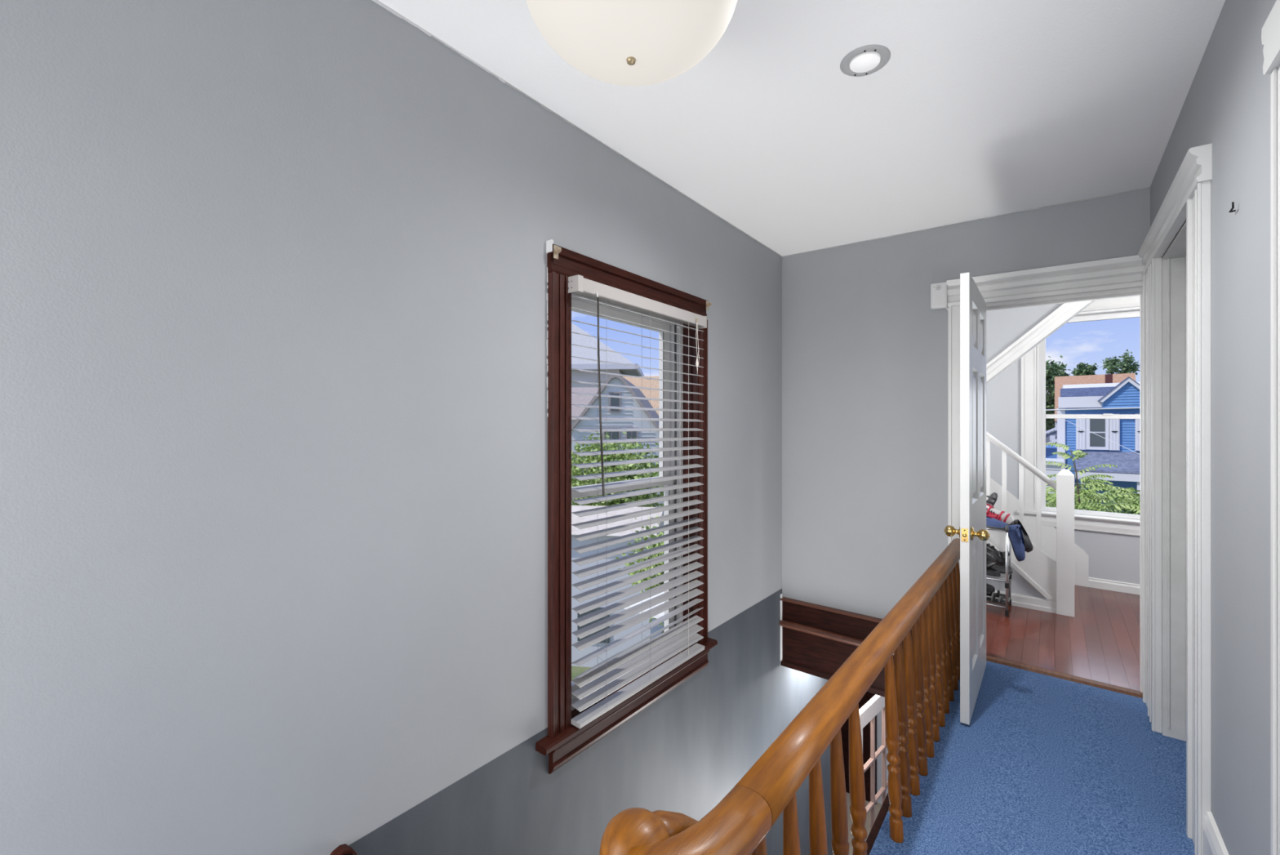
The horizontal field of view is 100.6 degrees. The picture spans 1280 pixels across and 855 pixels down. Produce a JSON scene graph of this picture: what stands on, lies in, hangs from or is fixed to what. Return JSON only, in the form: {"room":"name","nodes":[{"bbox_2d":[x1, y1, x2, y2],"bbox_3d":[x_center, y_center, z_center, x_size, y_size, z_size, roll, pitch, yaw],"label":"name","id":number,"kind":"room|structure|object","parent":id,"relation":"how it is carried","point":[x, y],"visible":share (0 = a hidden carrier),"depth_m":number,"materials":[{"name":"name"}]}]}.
{"room":"upstairs hallway","nodes":[
{"label":"upstairs hallway","id":0,"kind":"room"},
{"bbox_2d":[0,0,833,854],"bbox_3d":[-0.937,1.448,1.426,0.160,5.463,8.500,0,0,38],"label":"wall","id":1,"kind":"structure","parent":0,"point":[273,290],"depth_m":1.38,"materials":[{"name":"grey paint"}]},
{"bbox_2d":[330,844,356,854],"bbox_3d":[-1.423,1.229,0.646,0.030,0.181,2.072,0,0,38],"label":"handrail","id":2,"kind":"structure","parent":1,"relation":"attached to","point":[344,849],"depth_m":1.44,"materials":[{"name":"red wood"}]},
{"bbox_2d":[372,0,505,83],"bbox_3d":[-0.767,-1.223,1.509,0.006,0.008,0.940,0,0,38],"label":"trim","id":3,"kind":"structure","parent":1,"relation":"attached to","point":[377,2],"depth_m":1.64,"materials":[{"name":"grey paint"}]},
{"bbox_2d":[535,239,717,773],"bbox_3d":[-0.043,0.310,2.526,0.220,2.051,1.265,0,0,38],"label":"window","id":4,"kind":"structure","parent":1,"relation":"in","point":[564,741],"depth_m":2.30,"materials":[{"name":"red wood"}]},
{"bbox_2d":[553,244,561,259],"bbox_3d":[-0.312,-0.670,2.023,0.026,0.050,0.022,0,0,38],"label":"rod bracket","id":5,"kind":"object","parent":4,"relation":"attached to","point":[557,249],"visible":1,"depth_m":2.02,"materials":[{"name":"beige metal"}]},
{"bbox_2d":[567,274,706,728],"bbox_3d":[0.036,0.293,2.456,0.076,1.773,0.970,0,0,38],"label":"window blind","id":6,"kind":"object","parent":4,"relation":"attached to","point":[605,685],"visible":1,"depth_m":2.38,"materials":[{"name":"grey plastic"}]},
{"bbox_2d":[706,300,711,310],"bbox_3d":[0.379,-0.670,2.911,0.026,0.050,0.022,0,0,38],"label":"rod bracket","id":7,"kind":"object","parent":4,"relation":"attached to","point":[708,304],"visible":1,"depth_m":2.91,"materials":[{"name":"beige metal"}]},
{"bbox_2d":[431,35,1148,257],"bbox_3d":[0.732,-1.207,1.888,1.908,0.038,3.480,0,0,38],"label":"trim","id":8,"kind":"structure","parent":1,"relation":"attached to","point":[505,82],"depth_m":2.77,"materials":[{"name":"grey paint"}]},
{"bbox_2d":[378,0,1225,256],"bbox_3d":[-0.492,-1.270,0.340,2.195,0.158,7.333,0,0,38],"label":"ceiling","id":9,"kind":"structure","parent":0,"point":[977,108],"depth_m":1.98,"materials":[{"name":"white paint"}]},
{"bbox_2d":[525,0,737,86],"bbox_3d":[-0.020,-1.014,1.190,0.490,0.399,0.490,0,0,38],"label":"ceiling lamp","id":10,"kind":"object","parent":9,"relation":"attached to","point":[623,42],"visible":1,"depth_m":1.15,"materials":[{"name":"white glass"}]},
{"bbox_2d":[840,44,890,76],"bbox_3d":[0.742,-1.206,1.752,0.154,0.015,0.154,0,0,38],"label":"recessed light","id":11,"kind":"object","parent":9,"relation":"in","point":[867,64],"visible":1,"depth_m":1.74,"materials":[{"name":"grey paint"}]},
{"bbox_2d":[845,791,881,854],"bbox_3d":[0.289,4.230,2.815,5.400,0.193,8.000,0,0,38],"label":"wall","id":12,"kind":"structure","parent":0,"point":[877,806],"depth_m":5.66,"materials":[{"name":"grey paint"}]},
{"bbox_2d":[858,694,888,831],"bbox_3d":[1.915,3.157,4.245,0.037,2.062,0.860,0,0,45],"label":"door","id":13,"kind":"structure","parent":12,"relation":"on","point":[868,713],"depth_m":4.14,"materials":[{"name":"beige paint"}]},
{"bbox_2d":[876,710,888,804],"bbox_3d":[3.115,2.946,5.635,4.400,2.561,0.120,0,0,38],"label":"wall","id":14,"kind":"structure","parent":0,"point":[879,714],"depth_m":5.91,"materials":[{"name":"grey paint"}]},
{"bbox_2d":[840,691,876,804],"bbox_3d":[2.212,3.120,6.225,1.050,2.118,0.045,0,0,38],"label":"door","id":15,"kind":"structure","parent":14,"relation":"in","point":[868,695],"depth_m":5.97,"materials":[{"name":"wood"}]},
{"bbox_2d":[782,186,1150,618],"bbox_3d":[2.095,0.217,3.049,2.635,2.996,0.120,0,0,38],"label":"wall","id":16,"kind":"structure","parent":0,"point":[864,348],"depth_m":3.40,"materials":[{"name":"grey paint"}]},
{"bbox_2d":[779,593,911,697],"bbox_3d":[1.418,1.451,3.468,1.050,0.523,0.050,0,0,38],"label":"trim","id":17,"kind":"structure","parent":16,"relation":"attached to","point":[816,639],"depth_m":3.61,"materials":[{"name":"brown wood"}]},
{"bbox_2d":[930,281,947,309],"bbox_3d":[1.796,-0.765,3.176,0.101,0.198,0.046,0,0,38],"label":"door chime","id":18,"kind":"object","parent":16,"relation":"attached to","point":[939,293],"visible":1,"depth_m":3.16,"materials":[{"name":"white plastic"}]},
{"bbox_2d":[944,272,990,724],"bbox_3d":[1.690,0.318,2.683,0.178,2.023,0.789,0,0,38],"label":"door","id":19,"kind":"structure","parent":16,"relation":"in","point":[973,534],"depth_m":2.44,"materials":[{"name":"white paint"}]},
{"bbox_2d":[946,254,1145,692],"bbox_3d":[2.216,0.241,2.929,0.897,2.224,0.171,0,0,38],"label":"trim","id":20,"kind":"structure","parent":16,"relation":"attached to","point":[1117,275],"depth_m":2.89,"materials":[{"name":"white wood"}]},
{"bbox_2d":[986,654,1142,697],"bbox_3d":[2.256,1.340,2.884,0.711,0.024,0.058,0,0,38],"label":"trim","id":21,"kind":"structure","parent":16,"relation":"attached to","point":[1026,667],"depth_m":2.85,"materials":[{"name":"brown wood"}]},
{"bbox_2d":[986,302,1063,364],"bbox_3d":[3.046,-0.726,3.876,1.350,0.970,0.090,0,0,38],"label":"wall","id":22,"kind":"structure","parent":0,"point":[1005,326],"depth_m":4.01,"materials":[{"name":"grey paint"}]},
{"bbox_2d":[986,299,1096,383],"bbox_3d":[2.969,-0.711,3.923,1.170,1.138,0.139,0,0,38],"label":"trim","id":23,"kind":"structure","parent":22,"relation":"attached to","point":[1066,312],"depth_m":3.91,"materials":[{"name":"white wood"}]},
{"bbox_2d":[866,660,1195,854],"bbox_3d":[-0.381,1.521,0.336,2.055,0.403,7.263,0,0,38],"label":"floor","id":24,"kind":"structure","parent":0,"point":[1042,764],"depth_m":2.03,"materials":[{"name":"blue carpet"}]},
{"bbox_2d":[599,537,959,854],"bbox_3d":[0.913,1.724,1.966,0.209,2.187,3.034,0,0,38],"label":"stair railing","id":25,"kind":"object","parent":24,"relation":"on","point":[922,678],"visible":0.95,"depth_m":1.38,"materials":[{"name":"brown wood"}]},
{"bbox_2d":[986,306,1139,592],"bbox_3d":[3.359,0.040,4.890,4.500,2.678,0.150,0,0,38],"label":"wall","id":26,"kind":"structure","parent":0,"point":[1112,556],"depth_m":4.77,"materials":[{"name":"grey paint"}]},
{"bbox_2d":[1017,295,1139,536],"bbox_3d":[3.851,-0.135,4.468,1.105,2.026,0.192,0,0,38],"label":"window","id":27,"kind":"structure","parent":26,"relation":"in","point":[1033,415],"depth_m":4.67,"materials":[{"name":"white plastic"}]},
{"bbox_2d":[1088,577,1139,595],"bbox_3d":[3.308,1.288,4.824,4.300,0.155,0.016,0,0,38],"label":"baseboard","id":28,"kind":"structure","parent":26,"relation":"attached to","point":[1125,587],"depth_m":4.36,"materials":[{"name":"white wood"}]},
{"bbox_2d":[986,584,1140,691],"bbox_3d":[2.652,1.349,3.980,4.300,0.115,2.154,0,0,38],"label":"floor","id":29,"kind":"structure","parent":0,"point":[1101,641],"depth_m":3.38,"materials":[{"name":"brown wood"}]},
{"bbox_2d":[986,525,1011,617],"bbox_3d":[2.460,1.007,4.025,0.567,0.647,0.319,0,0,38],"label":"shoe rack","id":30,"kind":"object","parent":29,"relation":"on","point":[1008,575],"visible":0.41,"depth_m":3.76,"materials":[{"name":"grey metal"}]},
{"bbox_2d":[986,492,997,506],"bbox_3d":[2.595,0.597,4.005,0.177,0.218,0.086,0,0,6],"label":"sandal","id":31,"kind":"object","parent":30,"relation":"on","point":[992,499],"visible":0.5,"depth_m":3.98,"materials":[{"name":"black leather"}]},
{"bbox_2d":[986,566,1000,576],"bbox_3d":[2.501,1.006,3.905,0.097,0.144,0.253,0,0,-40],"label":"shoe","id":32,"kind":"object","parent":30,"relation":"on","point":[991,571],"visible":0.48,"depth_m":3.82,"materials":[{"name":"black leather"}]},
{"bbox_2d":[986,545,1005,565],"bbox_3d":[2.547,0.910,3.877,0.094,0.150,0.240,0,0,-20],"label":"shoe","id":33,"kind":"object","parent":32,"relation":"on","point":[989,551],"visible":0.48,"depth_m":3.82,"materials":[{"name":"black leather"}]},
{"bbox_2d":[986,507,1001,520],"bbox_3d":[2.562,0.651,3.949,0.243,0.113,0.090,0,0,22],"label":"sneaker","id":34,"kind":"object","parent":30,"relation":"on","point":[991,514],"visible":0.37,"depth_m":3.90,"materials":[{"name":"red fabric"}]},
{"bbox_2d":[986,590,1005,598],"bbox_3d":[2.594,1.214,3.999,0.284,0.093,0.104,0,0,31],"label":"sandal","id":35,"kind":"object","parent":30,"relation":"on","point":[997,594],"visible":0.28,"depth_m":3.94,"materials":[{"name":"black plastic"}]},
{"bbox_2d":[986,582,995,591],"bbox_3d":[2.511,1.162,3.976,0.251,0.110,0.090,0,0,16],"label":"shoe","id":36,"kind":"object","parent":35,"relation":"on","point":[989,588],"visible":0.31,"depth_m":3.92,"materials":[{"name":"black leather"}]},
{"bbox_2d":[986,515,1008,528],"bbox_3d":[2.511,0.670,3.855,0.270,0.103,0.102,2,1,45],"label":"sneaker","id":37,"kind":"object","parent":30,"relation":"on","point":[992,522],"visible":0.5,"depth_m":3.79,"materials":[{"name":"blue fabric"}]},
{"bbox_2d":[986,592,1009,604],"bbox_3d":[2.525,1.214,3.877,0.284,0.093,0.104,0,0,41],"label":"sandal","id":38,"kind":"object","parent":30,"relation":"on","point":[1000,600],"visible":0.54,"depth_m":3.81,"materials":[{"name":"black plastic"}]},
{"bbox_2d":[986,550,1009,568],"bbox_3d":[2.528,0.971,3.850,0.253,0.178,0.100,0,0,36],"label":"sandal","id":39,"kind":"object","parent":30,"relation":"on","point":[988,563],"visible":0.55,"depth_m":3.80,"materials":[{"name":"black plastic"}]},
{"bbox_2d":[986,558,1012,573],"bbox_3d":[2.638,1.023,3.978,0.250,0.108,0.097,0,0,26],"label":"sneaker","id":40,"kind":"object","parent":30,"relation":"on","point":[1001,568],"visible":0.36,"depth_m":3.92,"materials":[{"name":"black fabric"}]},
{"bbox_2d":[986,542,998,552],"bbox_3d":[2.568,0.888,3.981,0.240,0.158,0.099,0,0,3],"label":"sandal","id":41,"kind":"object","parent":40,"relation":"on","point":[992,547],"visible":0.17,"depth_m":3.98,"materials":[{"name":"black leather"}]},
{"bbox_2d":[986,502,1014,524],"bbox_3d":[2.611,0.628,3.905,0.091,0.156,0.229,0,0,-44],"label":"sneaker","id":42,"kind":"object","parent":30,"relation":"on","point":[1006,517],"visible":0.7,"depth_m":3.88,"materials":[{"name":"white fabric"}]},
{"bbox_2d":[1008,524,1025,561],"bbox_3d":[2.655,0.814,3.758,0.096,0.257,0.117,0,0,-31],"label":"sneaker","id":43,"kind":"object","parent":30,"relation":"on","point":[1015,534],"visible":0.96,"depth_m":3.72,"materials":[{"name":"blue fabric"}]},
{"bbox_2d":[1009,519,1033,552],"bbox_3d":[2.737,0.777,3.837,0.165,0.232,0.087,0,0,43],"label":"sneaker","id":44,"kind":"object","parent":30,"relation":"on","point":[1028,547],"visible":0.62,"depth_m":3.78,"materials":[{"name":"black plastic"}]},
{"bbox_2d":[986,431,1088,617],"bbox_3d":[2.915,0.386,4.494,1.385,1.907,1.017,0,0,38],"label":"staircase","id":45,"kind":"structure","parent":29,"relation":"on","point":[1045,580],"depth_m":3.91,"materials":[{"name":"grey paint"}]},
{"bbox_2d":[1150,0,1276,854],"bbox_3d":[0.331,0.054,-0.300,0.130,2.602,7.333,0,0,38],"label":"wall","id":46,"kind":"structure","parent":0,"point":[1226,105],"depth_m":1.36,"materials":[{"name":"grey paint"}]},
{"bbox_2d":[1137,142,1212,854],"bbox_3d":[2.158,0.246,2.097,0.172,2.217,1.290,0,0,38],"label":"trim","id":47,"kind":"structure","parent":46,"relation":"attached to","point":[1177,285],"depth_m":2.30,"materials":[{"name":"white wood"}]},
{"bbox_2d":[1202,811,1228,854],"bbox_3d":[1.523,1.261,1.355,0.018,0.183,0.679,0,0,38],"label":"baseboard","id":48,"kind":"structure","parent":46,"relation":"attached to","point":[1213,843],"depth_m":1.56,"materials":[{"name":"white wood"}]},
{"bbox_2d":[1228,201,1235,212],"bbox_3d":[1.556,-0.578,1.392,0.013,0.018,0.038,0,0,38],"label":"wall hook","id":49,"kind":"object","parent":46,"relation":"attached to","point":[1233,202],"visible":1,"depth_m":1.39,"materials":[{"name":"black metal"}]},
{"bbox_2d":[1261,0,1279,854],"bbox_3d":[1.125,0.259,0.725,0.194,2.193,0.846,0,0,38],"label":"trim","id":50,"kind":"structure","parent":46,"relation":"attached to","point":[1270,30],"depth_m":1.08,"materials":[{"name":"white wood"}]},
{"label":"outside","id":51,"kind":"structure","parent":0,"visible":0},
{"bbox_2d":[1045,407,1139,410],"bbox_3d":[12.848,-0.568,14.078,15.000,0.219,0.031,0,0,38],"label":"overhead wire","id":52,"kind":"object","parent":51,"point":[1112,407],"visible":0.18,"depth_m":14.48,"materials":[{"name":"white"}]},
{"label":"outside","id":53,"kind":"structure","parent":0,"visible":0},
{"bbox_2d":[1045,469,1139,474],"bbox_3d":[12.234,1.125,13.289,15.000,0.166,0.014,0,0,38],"label":"overhead wire","id":54,"kind":"object","parent":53,"point":[1046,469],"visible":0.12,"depth_m":13.60,"materials":[{"name":"grey"}]},
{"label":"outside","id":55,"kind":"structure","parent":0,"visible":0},
{"bbox_2d":[1064,419,1138,453],"bbox_3d":[16.281,0.950,17.108,0.014,2.514,5.088,0,0,-16],"label":"overhead wire","id":56,"kind":"object","parent":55,"point":[1064,420],"visible":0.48,"depth_m":18.30,"materials":[{"name":"white"}]},
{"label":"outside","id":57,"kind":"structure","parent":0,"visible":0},
{"bbox_2d":[571,626,663,680],"bbox_3d":[38.858,5.646,49.969,180.000,0.200,113.400,0,0,38],"label":"ground","id":58,"kind":"structure","parent":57,"point":[575,670],"depth_m":12.15,"materials":[{"name":"green plant"}]},
{"bbox_2d":[571,322,644,386],"bbox_3d":[-5.807,-1.227,38.221,12.120,13.546,12.250,0,0,3],"label":"house","id":59,"kind":"structure","parent":58,"relation":"on","point":[576,339],"depth_m":32.94,"materials":[{"name":"grey"}]},
{"bbox_2d":[571,374,658,506],"bbox_3d":[-2.722,1.773,23.122,7.750,7.546,6.150,0,0,6],"label":"house","id":60,"kind":"structure","parent":58,"relation":"on","point":[576,411],"depth_m":19.99,"materials":[{"name":"white"}]},
{"bbox_2d":[571,505,663,666],"bbox_3d":[-1.552,3.783,13.767,4.350,3.526,3.200,0,0,9],"label":"garage","id":61,"kind":"structure","parent":58,"relation":"on","point":[576,654],"depth_m":12.29,"materials":[{"name":"white"}]},
{"bbox_2d":[571,431,663,506],"bbox_3d":[-0.755,2.814,17.639,5.184,5.470,3.570,0,0,38],"label":"tree","id":62,"kind":"object","parent":58,"relation":"on","point":[611,457],"visible":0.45,"depth_m":16.88,"materials":[{"name":"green plant"}]},
{"bbox_2d":[615,515,663,626],"bbox_3d":[0.608,3.546,9.639,2.223,4.006,2.042,0,0,38],"label":"tree","id":63,"kind":"object","parent":58,"relation":"on","point":[652,535],"visible":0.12,"depth_m":9.40,"materials":[{"name":"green plant"}]},
{"bbox_2d":[622,376,663,506],"bbox_3d":[2.344,1.298,30.378,6.800,8.496,6.200,0,0,6],"label":"house","id":64,"kind":"structure","parent":58,"relation":"on","point":[639,382],"depth_m":29.95,"materials":[{"name":"beige"}]},
{"bbox_2d":[1045,426,1057,444],"bbox_3d":[22.810,2.703,32.224,4.250,5.686,3.120,0,0,38],"label":"house","id":65,"kind":"structure","parent":58,"relation":"on","point":[1051,436],"depth_m":29.99,"materials":[{"name":"grey"}]},
{"bbox_2d":[1045,457,1064,505],"bbox_3d":[16.454,3.453,22.991,2.950,4.186,2.700,0,0,38],"label":"garage","id":66,"kind":"structure","parent":58,"relation":"on","point":[1049,466],"depth_m":21.35,"materials":[{"name":"white"}]},
{"bbox_2d":[1045,355,1070,434],"bbox_3d":[28.788,0.164,38.408,4.971,10.772,5.106,0,0,-22],"label":"tree","id":67,"kind":"object","parent":58,"relation":"on","point":[1052,371],"visible":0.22,"depth_m":37.20,"materials":[{"name":"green plant"}]},
{"bbox_2d":[1071,361,1098,375],"bbox_3d":[33.383,0.310,39.903,1.612,10.479,1.852,0,0,38],"label":"tree","id":68,"kind":"object","parent":58,"relation":"on","point":[1081,370],"visible":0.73,"depth_m":39.62,"materials":[{"name":"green plant"}]},
{"bbox_2d":[1045,442,1128,509],"bbox_3d":[5.963,2.879,7.221,0.998,5.335,0.368,0,0,38],"label":"sapling","id":69,"kind":"object","parent":58,"relation":"on","point":[1086,479],"visible":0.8,"depth_m":7.22,"materials":[{"name":"green plant"}]},
{"bbox_2d":[1045,376,1139,511],"bbox_3d":[21.306,1.705,24.792,7.600,7.590,8.700,0,0,38],"label":"house","id":70,"kind":"structure","parent":58,"relation":"on","point":[1125,433],"depth_m":22.49,"materials":[{"name":"blue wood"}]},
{"bbox_2d":[1075,418,1085,449],"bbox_3d":[19.180,0.195,23.117,0.320,1.550,0.155,0,0,38],"label":"shutter","id":71,"kind":"object","parent":70,"relation":"hanging from","point":[1080,432],"depth_m":23.06,"materials":[{"name":"white wood"}]},
{"bbox_2d":[1109,418,1119,450],"bbox_3d":[20.044,0.195,22.444,0.320,1.550,0.155,0,0,38],"label":"shutter","id":72,"kind":"object","parent":70,"relation":"hanging from","point":[1114,424],"depth_m":22.38,"materials":[{"name":"white wood"}]},
{"bbox_2d":[1134,413,1139,450],"bbox_3d":[20.680,0.195,21.950,0.320,1.550,0.155,0,0,38],"label":"shutter","id":73,"kind":"object","parent":70,"relation":"hanging from","point":[1136,420],"depth_m":21.96,"materials":[{"name":"white wood"}]},
{"bbox_2d":[1045,480,1139,514],"bbox_3d":[6.738,3.187,7.848,4.553,4.730,3.499,0,0,38],"label":"bush","id":74,"kind":"object","parent":58,"relation":"on","point":[1131,506],"visible":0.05,"depth_m":7.44,"materials":[{"name":"green plant"}]},
{"bbox_2d":[1054,373,1135,431],"bbox_3d":[28.755,1.108,33.694,3.870,8.876,4.500,0,0,38],"label":"house","id":75,"kind":"structure","parent":58,"relation":"on","point":[1060,381],"depth_m":33.63,"materials":[{"name":"brick"}]},
{"bbox_2d":[1100,349,1139,374],"bbox_3d":[33.698,0.078,37.174,2.125,10.943,2.121,0,0,19],"label":"tree","id":76,"kind":"object","parent":58,"relation":"on","point":[1126,366],"visible":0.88,"depth_m":36.85,"materials":[{"name":"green plant"}]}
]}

